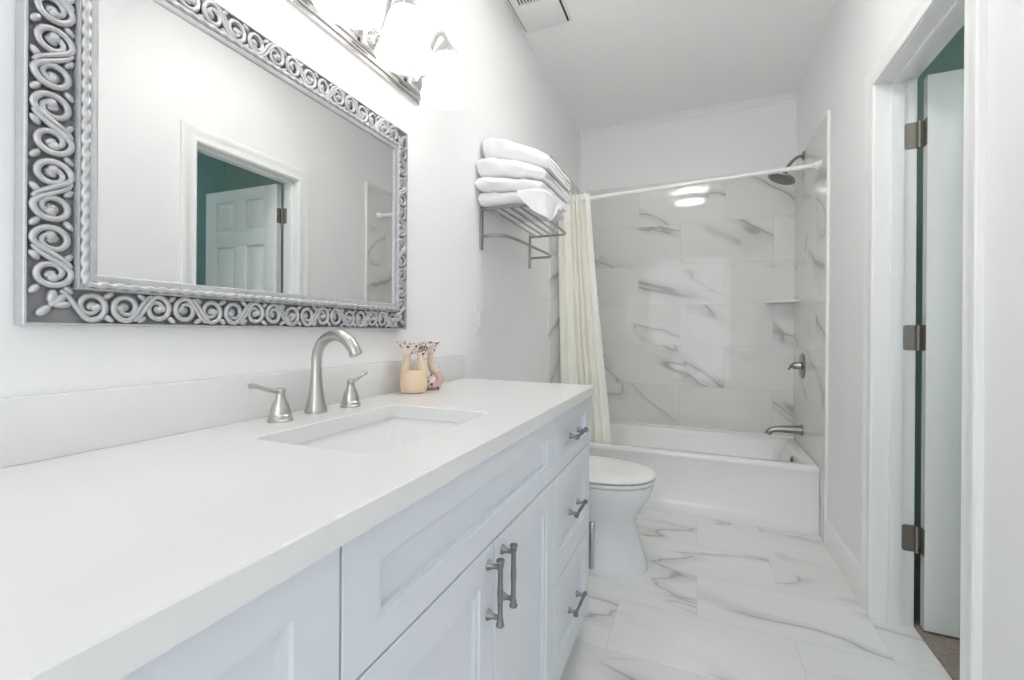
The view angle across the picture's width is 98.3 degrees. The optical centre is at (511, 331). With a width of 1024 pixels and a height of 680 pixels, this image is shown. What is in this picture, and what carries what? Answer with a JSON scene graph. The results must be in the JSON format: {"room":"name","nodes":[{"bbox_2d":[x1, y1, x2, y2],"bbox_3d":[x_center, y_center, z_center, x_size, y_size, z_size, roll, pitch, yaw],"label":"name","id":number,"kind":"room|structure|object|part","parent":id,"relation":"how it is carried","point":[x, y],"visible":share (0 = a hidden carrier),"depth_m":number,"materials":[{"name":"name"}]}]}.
{"room":"bathroom","nodes":[
{"label":"bathroom","id":0,"kind":"room"},
{"bbox_2d":[0,0,580,397],"bbox_3d":[-0.418,-0.287,1.439,0.100,2.744,5.032,0,0,23],"label":"wall","id":1,"kind":"structure","parent":0,"point":[514,98],"depth_m":1.57,"materials":[{"name":"white paint"}]},
{"bbox_2d":[14,0,407,329],"bbox_3d":[-0.512,-0.325,1.025,0.042,0.632,0.884,0,0,23],"label":"wall mirror","id":2,"kind":"object","parent":1,"relation":"attached to","point":[176,165],"visible":1,"depth_m":0.81,"materials":[{"name":"silver metal"}]},
{"bbox_3d":[-0.515,-0.325,1.026,0.032,0.477,0.729,0,0,23],"label":"glass","id":3,"kind":"part","parent":2,"relation":"part of","materials":[{"name":"white mirror"}]},
{"bbox_2d":[0,355,464,467],"bbox_3d":[-0.520,0.140,1.043,0.020,0.094,1.656,0,0,23],"label":"backsplash","id":4,"kind":"structure","parent":1,"relation":"attached to","point":[33,428],"depth_m":0.77,"materials":[{"name":"stone"}]},
{"bbox_2d":[288,0,470,109],"bbox_3d":[-0.406,-0.844,1.018,0.238,0.213,1.001,0,0,23],"label":"vanity light","id":5,"kind":"object","parent":1,"relation":"attached to","point":[403,55],"visible":1,"depth_m":1.22,"materials":[{"name":"white glass"}]},
{"bbox_3d":[-0.369,-0.807,1.002,0.157,0.140,0.157,0,0,23],"label":"lamp shade","id":6,"kind":"part","parent":5,"relation":"part of","materials":[{"name":"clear glass"}]},
{"bbox_3d":[-0.343,-0.872,1.220,0.132,0.156,0.068,0,0,23],"label":"arm","id":7,"kind":"part","parent":5,"relation":"part of","materials":[{"name":"metal"}]},
{"bbox_3d":[-0.288,-0.807,1.197,0.157,0.140,0.157,0,0,23],"label":"lamp shade","id":8,"kind":"part","parent":5,"relation":"part of","materials":[{"name":"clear glass"}]},
{"bbox_3d":[-0.288,-0.811,1.197,0.060,0.115,0.060,0,0,23],"label":"bulb","id":9,"kind":"part","parent":5,"relation":"part of","materials":[{"name":"glass"}]},
{"bbox_3d":[-0.262,-0.872,1.415,0.132,0.156,0.068,0,0,23],"label":"arm","id":10,"kind":"part","parent":5,"relation":"part of","materials":[{"name":"metal"}]},
{"bbox_3d":[-0.207,-0.806,1.392,0.157,0.140,0.157,0,0,23],"label":"lamp shade","id":11,"kind":"part","parent":5,"relation":"part of","materials":[{"name":"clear glass"}]},
{"bbox_3d":[-0.207,-0.811,1.392,0.060,0.115,0.060,0,0,23],"label":"bulb","id":12,"kind":"part","parent":5,"relation":"part of","materials":[{"name":"glass"}]},
{"bbox_2d":[475,306,483,333],"bbox_3d":[-0.141,-0.053,1.962,0.011,0.120,0.088,0,0,23],"label":"light switch","id":13,"kind":"object","parent":1,"relation":"attached to","point":[479,311],"visible":1,"depth_m":1.95,"materials":[{"name":"white plastic"}]},
{"bbox_2d":[480,204,565,268],"bbox_3d":[0.086,-0.460,2.214,0.231,0.193,0.642,0,0,23],"label":"towel rack","id":14,"kind":"object","parent":1,"relation":"attached to","point":[521,206],"visible":0.98,"depth_m":2.10,"materials":[{"name":"silver metal"}]},
{"bbox_3d":[-0.136,-0.461,1.970,0.010,0.193,0.022,0,0,23],"label":"wall post","id":15,"kind":"part","parent":14,"relation":"part of","materials":[{"name":"silver metal"}]},
{"bbox_2d":[478,192,563,223],"bbox_3d":[0.055,-0.580,2.053,0.278,0.064,0.400,0,0,23],"label":"folded towel","id":16,"kind":"object","parent":14,"relation":"on","point":[486,199],"visible":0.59,"depth_m":1.93,"materials":[{"name":"white fabric"}]},
{"bbox_2d":[475,177,566,211],"bbox_3d":[0.057,-0.632,2.042,0.298,0.086,0.412,0,0,23],"label":"folded towel","id":17,"kind":"object","parent":16,"relation":"on","point":[496,184],"visible":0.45,"depth_m":1.88,"materials":[{"name":"white fabric"}]},
{"bbox_2d":[476,158,568,202],"bbox_3d":[0.064,-0.698,2.050,0.302,0.129,0.420,0,0,23],"label":"folded towel","id":18,"kind":"object","parent":17,"relation":"on","point":[486,167],"visible":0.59,"depth_m":1.89,"materials":[{"name":"white fabric"}]},
{"bbox_2d":[483,139,570,191],"bbox_3d":[0.081,-0.777,2.065,0.298,0.169,0.395,0,0,23],"label":"folded towel","id":19,"kind":"object","parent":18,"relation":"on","point":[492,148],"visible":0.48,"depth_m":1.92,"materials":[{"name":"white fabric"}]},
{"bbox_3d":[0.090,-0.543,2.212,0.222,0.013,0.633,0,0,23],"label":"shelf rail","id":20,"kind":"part","parent":14,"relation":"part of","materials":[{"name":"silver metal"}]},
{"bbox_3d":[0.103,-0.460,2.542,0.010,0.193,0.022,0,0,23],"label":"wall post","id":21,"kind":"part","parent":14,"relation":"part of","materials":[{"name":"silver metal"}]},
{"bbox_2d":[517,188,562,220],"bbox_3d":[0.125,-0.526,1.915,0.127,0.124,0.260,0,0,23],"label":"hand towel","id":22,"kind":"object","parent":14,"relation":"hanging from","point":[541,201],"visible":1,"depth_m":1.80,"materials":[{"name":"white fabric"}]},
{"bbox_2d":[548,155,579,382],"bbox_3d":[0.398,-0.030,3.258,0.009,2.240,0.826,0,0,23],"label":"tile panel","id":23,"kind":"object","parent":1,"relation":"attached to","point":[554,371],"depth_m":2.97,"materials":[{"name":"tile"}]},
{"bbox_2d":[568,160,821,203],"bbox_3d":[0.991,-0.890,2.701,1.502,0.104,0.050,0,0,23],"label":"curtain rod","id":24,"kind":"object","parent":1,"relation":"attached to","point":[818,165],"visible":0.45,"depth_m":2.62,"materials":[{"name":"white plastic"}]},
{"bbox_2d":[558,191,610,442],"bbox_3d":[0.486,-0.068,2.963,0.357,1.739,0.154,0,0,23],"label":"shower curtain","id":25,"kind":"object","parent":24,"relation":"hanging from","point":[581,350],"visible":0.82,"depth_m":2.96,"materials":[{"name":"white fabric"}]},
{"bbox_2d":[507,0,835,128],"bbox_3d":[0.348,-1.693,1.122,1.741,0.080,5.032,0,0,23],"label":"ceiling","id":26,"kind":"structure","parent":0,"point":[616,61],"depth_m":2.61,"materials":[{"name":"white paint"}]},
{"bbox_2d":[506,0,571,33],"bbox_3d":[0.132,-1.646,2.246,0.268,0.018,0.330,0,0,23],"label":"exhaust fan","id":27,"kind":"object","parent":26,"relation":"attached to","point":[532,15],"visible":1,"depth_m":2.28,"materials":[{"name":"white plastic"}]},
{"bbox_2d":[580,101,796,191],"bbox_3d":[1.279,-0.276,3.402,1.521,2.744,0.100,0,0,23],"label":"wall","id":28,"kind":"structure","parent":0,"point":[762,138],"depth_m":3.32,"materials":[{"name":"white paint"}]},
{"bbox_2d":[581,171,794,434],"bbox_3d":[1.258,-0.204,3.352,1.521,1.880,0.009,0,0,23],"label":"tile panel","id":29,"kind":"object","parent":28,"relation":"attached to","point":[686,276],"depth_m":3.29,"materials":[{"name":"tile"}]},
{"bbox_2d":[580,92,797,135],"bbox_3d":[1.262,-1.627,3.337,1.521,0.042,0.040,0,0,23],"label":"trim","id":30,"kind":"structure","parent":28,"relation":"attached to","point":[788,97],"depth_m":3.30,"materials":[{"name":"white paint"}]},
{"bbox_2d":[560,508,959,679],"bbox_3d":[1.093,1.133,0.669,3.500,0.086,5.282,0,0,23],"label":"floor","id":31,"kind":"structure","parent":0,"point":[714,599],"depth_m":1.68,"materials":[{"name":"tile"}]},
{"bbox_2d":[120,397,589,679],"bbox_3d":[-0.268,0.654,0.936,0.570,0.864,1.625,0,0,23],"label":"vanity cabinet","id":32,"kind":"object","parent":31,"relation":"on","point":[485,575],"visible":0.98,"depth_m":0.69,"materials":[{"name":"white paint"}]},
{"bbox_3d":[-0.274,0.311,0.288,0.019,0.165,0.418,0,0,23],"label":"drawer","id":33,"kind":"part","parent":32,"relation":"part of","materials":[{"name":"white paint"}]},
{"bbox_2d":[0,378,594,679],"bbox_3d":[-0.274,0.205,0.941,0.554,0.032,1.656,0,0,23],"label":"countertop","id":34,"kind":"structure","parent":32,"relation":"on","point":[112,558],"depth_m":0.46,"materials":[{"name":"stone"}]},
{"bbox_2d":[248,330,367,422],"bbox_3d":[-0.410,0.091,1.008,0.156,0.193,0.326,0,0,23],"label":"faucet","id":35,"kind":"object","parent":34,"relation":"on","point":[280,410],"visible":1,"depth_m":1.01,"materials":[{"name":"silver metal"}]},
{"bbox_3d":[-0.502,0.116,0.906,0.016,0.028,0.068,0,0,30],"label":"lever","id":36,"kind":"part","parent":35,"relation":"part of","materials":[{"name":"silver metal"}]},
{"bbox_3d":[-0.487,0.152,0.931,0.050,0.070,0.050,0,0,23],"label":"handle","id":37,"kind":"part","parent":35,"relation":"part of","materials":[{"name":"silver metal"}]},
{"bbox_3d":[-0.408,0.091,1.013,0.156,0.193,0.050,0,0,23],"label":"spout","id":38,"kind":"part","parent":35,"relation":"part of","materials":[{"name":"silver metal"}]},
{"bbox_3d":[-0.407,0.153,1.116,0.050,0.070,0.050,0,0,23],"label":"handle","id":39,"kind":"part","parent":35,"relation":"part of","materials":[{"name":"silver metal"}]},
{"bbox_3d":[-0.399,0.117,1.145,0.016,0.028,0.068,0,0,16],"label":"lever","id":40,"kind":"part","parent":35,"relation":"part of","materials":[{"name":"silver metal"}]},
{"bbox_2d":[295,417,461,454],"bbox_3d":[-0.257,0.290,0.914,0.336,0.138,0.460,0,0,23],"label":"undermount sink","id":41,"kind":"object","parent":34,"relation":"in","point":[389,434],"visible":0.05,"depth_m":1.10,"materials":[{"name":"white ceramic"}]},
{"bbox_2d":[397,341,432,392],"bbox_3d":[-0.303,0.109,1.372,0.107,0.158,0.078,0,0,0],"label":"ornament","id":42,"kind":"object","parent":34,"relation":"on","point":[411,380],"visible":1,"depth_m":1.35,"materials":[{"name":"beige ceramic"}]},
{"bbox_2d":[421,341,444,388],"bbox_3d":[-0.275,0.109,1.455,0.110,0.158,0.063,0,0,-16],"label":"ornament","id":43,"kind":"object","parent":34,"relation":"on","point":[436,379],"visible":0.76,"depth_m":1.45,"materials":[{"name":"pink"}]},
{"bbox_3d":[-0.257,0.104,1.458,0.043,0.088,0.031,0,0,-26],"label":"stem","id":44,"kind":"part","parent":43,"relation":"part of","materials":[{"name":"beige ceramic"}]},
{"bbox_2d":[430,371,444,385],"bbox_3d":[-0.250,0.153,1.462,0.057,0.048,0.058,0,0,23],"label":"figurine","id":45,"kind":"object","parent":43,"relation":"on","point":[437,378],"depth_m":1.44,"materials":[{"name":"pink ceramic"}]},
{"bbox_3d":[-0.119,0.692,0.665,0.019,0.589,0.394,0,0,23],"label":"cabinet door","id":46,"kind":"part","parent":32,"relation":"part of","materials":[{"name":"white paint"}]},
{"bbox_3d":[-0.029,0.475,0.810,0.033,0.121,0.019,0,0,23],"label":"handle","id":47,"kind":"part","parent":32,"relation":"part of","materials":[{"name":"grey metal"}]},
{"bbox_3d":[-0.005,0.475,0.868,0.033,0.121,0.019,0,0,23],"label":"handle","id":48,"kind":"part","parent":32,"relation":"part of","materials":[{"name":"grey metal"}]},
{"bbox_3d":[0.031,0.693,1.025,0.019,0.589,0.379,0,0,23],"label":"cabinet door","id":49,"kind":"part","parent":32,"relation":"part of","materials":[{"name":"white paint"}]},
{"bbox_3d":[0.185,0.842,1.397,0.019,0.292,0.422,0,0,23],"label":"drawer","id":50,"kind":"part","parent":32,"relation":"part of","materials":[{"name":"white paint"}]},
{"bbox_3d":[0.187,0.546,1.397,0.019,0.294,0.422,0,0,23],"label":"drawer","id":51,"kind":"part","parent":32,"relation":"part of","materials":[{"name":"white paint"}]},
{"bbox_3d":[0.189,0.314,1.397,0.019,0.165,0.422,0,0,23],"label":"drawer","id":52,"kind":"part","parent":32,"relation":"part of","materials":[{"name":"white paint"}]},
{"bbox_3d":[0.205,0.842,1.376,0.033,0.019,0.121,0,0,23],"label":"handle","id":53,"kind":"part","parent":32,"relation":"part of","materials":[{"name":"grey metal"}]},
{"bbox_3d":[0.207,0.546,1.376,0.033,0.019,0.121,0,0,23],"label":"handle","id":54,"kind":"part","parent":32,"relation":"part of","materials":[{"name":"grey metal"}]},
{"bbox_3d":[0.208,0.314,1.376,0.033,0.019,0.121,0,0,23],"label":"handle","id":55,"kind":"part","parent":32,"relation":"part of","materials":[{"name":"grey metal"}]},
{"bbox_2d":[589,521,594,568],"bbox_3d":[0.264,0.790,1.632,0.086,0.200,0.041,0,0,-32],"label":"paper holder","id":56,"kind":"object","parent":32,"relation":"attached to","point":[591,523],"visible":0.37,"depth_m":1.63,"materials":[{"name":"silver metal"}]},
{"bbox_2d":[589,456,655,578],"bbox_3d":[0.327,0.708,2.164,0.718,0.765,0.420,0,0,23],"label":"toilet","id":57,"kind":"object","parent":31,"relation":"on","point":[619,490],"visible":0.37,"depth_m":1.98,"materials":[{"name":"white ceramic"}]},
{"bbox_3d":[0.416,0.679,2.127,0.523,0.018,0.392,0,0,23],"label":"seat","id":58,"kind":"part","parent":57,"relation":"part of","materials":[{"name":"white plastic"}]},
{"bbox_3d":[0.412,0.655,2.129,0.534,0.024,0.394,0,0,23],"label":"lid","id":59,"kind":"part","parent":57,"relation":"part of","materials":[{"name":"white plastic"}]},
{"bbox_2d":[589,420,819,535],"bbox_3d":[1.108,0.901,3.011,1.501,0.389,0.729,0,0,23],"label":"bathtub","id":60,"kind":"object","parent":31,"relation":"on","point":[759,479],"visible":0.72,"depth_m":2.63,"materials":[{"name":"white ceramic"}]},
{"bbox_2d":[796,0,1023,679],"bbox_3d":[1.087,-0.276,0.811,0.120,2.744,5.032,0,0,23],"label":"wall","id":61,"kind":"structure","parent":0,"point":[855,32],"depth_m":1.04,"materials":[{"name":"white paint"}]},
{"bbox_2d":[765,300,798,303],"bbox_3d":[1.834,-0.206,3.011,0.175,0.013,0.175,0,0,23],"label":"corner shelf","id":62,"kind":"object","parent":61,"relation":"attached to","point":[774,301],"visible":1,"depth_m":2.99,"materials":[{"name":"white paint"}]},
{"bbox_2d":[765,425,803,435],"bbox_3d":[1.739,0.625,2.838,0.208,0.080,0.072,0,0,23],"label":"tub spout","id":63,"kind":"object","parent":61,"relation":"attached to","point":[791,429],"visible":1,"depth_m":2.81,"materials":[{"name":"silver metal"}]},
{"bbox_2d":[768,151,804,184],"bbox_3d":[1.754,-1.046,2.836,0.201,0.198,0.166,0,0,23],"label":"shower","id":64,"kind":"object","parent":61,"relation":"attached to","point":[783,178],"visible":0.92,"depth_m":2.82,"materials":[{"name":"silver metal"}]},
{"bbox_3d":[1.795,-1.087,2.819,0.113,0.115,0.060,0,0,23],"label":"arm","id":65,"kind":"part","parent":64,"relation":"part of","materials":[{"name":"silver metal"}]},
{"bbox_2d":[788,353,805,378],"bbox_3d":[1.795,0.215,2.816,0.093,0.164,0.164,0,0,23],"label":"shower valve","id":66,"kind":"object","parent":61,"relation":"attached to","point":[801,365],"visible":1,"depth_m":2.78,"materials":[{"name":"silver metal"}]},
{"bbox_3d":[1.783,0.215,2.800,0.083,0.054,0.091,0,0,23],"label":"handle","id":67,"kind":"part","parent":66,"relation":"part of","materials":[{"name":"silver metal"}]},
{"bbox_2d":[793,114,826,541],"bbox_3d":[1.794,-0.020,2.676,0.009,2.240,0.826,0,0,23],"label":"tile panel","id":68,"kind":"object","parent":61,"relation":"attached to","point":[810,184],"depth_m":2.58,"materials":[{"name":"tile"}]},
{"bbox_2d":[824,110,829,522],"bbox_3d":[1.631,-0.023,2.290,0.012,2.244,0.012,0,0,23],"label":"trim","id":69,"kind":"structure","parent":61,"relation":"attached to","point":[828,111],"depth_m":2.28,"materials":[{"name":"white paint"}]},
{"bbox_2d":[824,519,860,602],"bbox_3d":[1.512,1.030,2.026,0.014,0.137,0.560,0,0,23],"label":"baseboard","id":70,"kind":"structure","parent":61,"relation":"attached to","point":[848,565],"depth_m":1.99,"materials":[{"name":"white paint"}]},
{"bbox_2d":[871,0,964,626],"bbox_3d":[1.324,0.066,1.385,0.128,2.063,0.666,0,0,23],"label":"trim","id":71,"kind":"structure","parent":61,"relation":"attached to","point":[895,98],"depth_m":1.66,"materials":[{"name":"white paint"}]},
{"bbox_2d":[860,0,986,679],"bbox_3d":[1.260,0.037,1.411,0.018,2.120,0.781,0,0,23],"label":"trim","id":72,"kind":"structure","parent":61,"relation":"attached to","point":[975,14],"depth_m":1.09,"materials":[{"name":"white paint"}]},
{"bbox_2d":[901,69,963,637],"bbox_3d":[1.784,0.077,1.500,0.711,2.018,0.039,0,0,25],"label":"door","id":73,"kind":"structure","parent":61,"relation":"in","point":[943,123],"depth_m":1.59,"materials":[{"name":"white paint"}]},
{"bbox_2d":[914,25,963,548],"bbox_3d":[2.579,-0.266,2.078,1.659,2.744,0.100,0,0,23],"label":"wall","id":74,"kind":"structure","parent":0,"point":[951,57],"depth_m":2.24,"materials":[{"name":"teal paint"}]}
]}

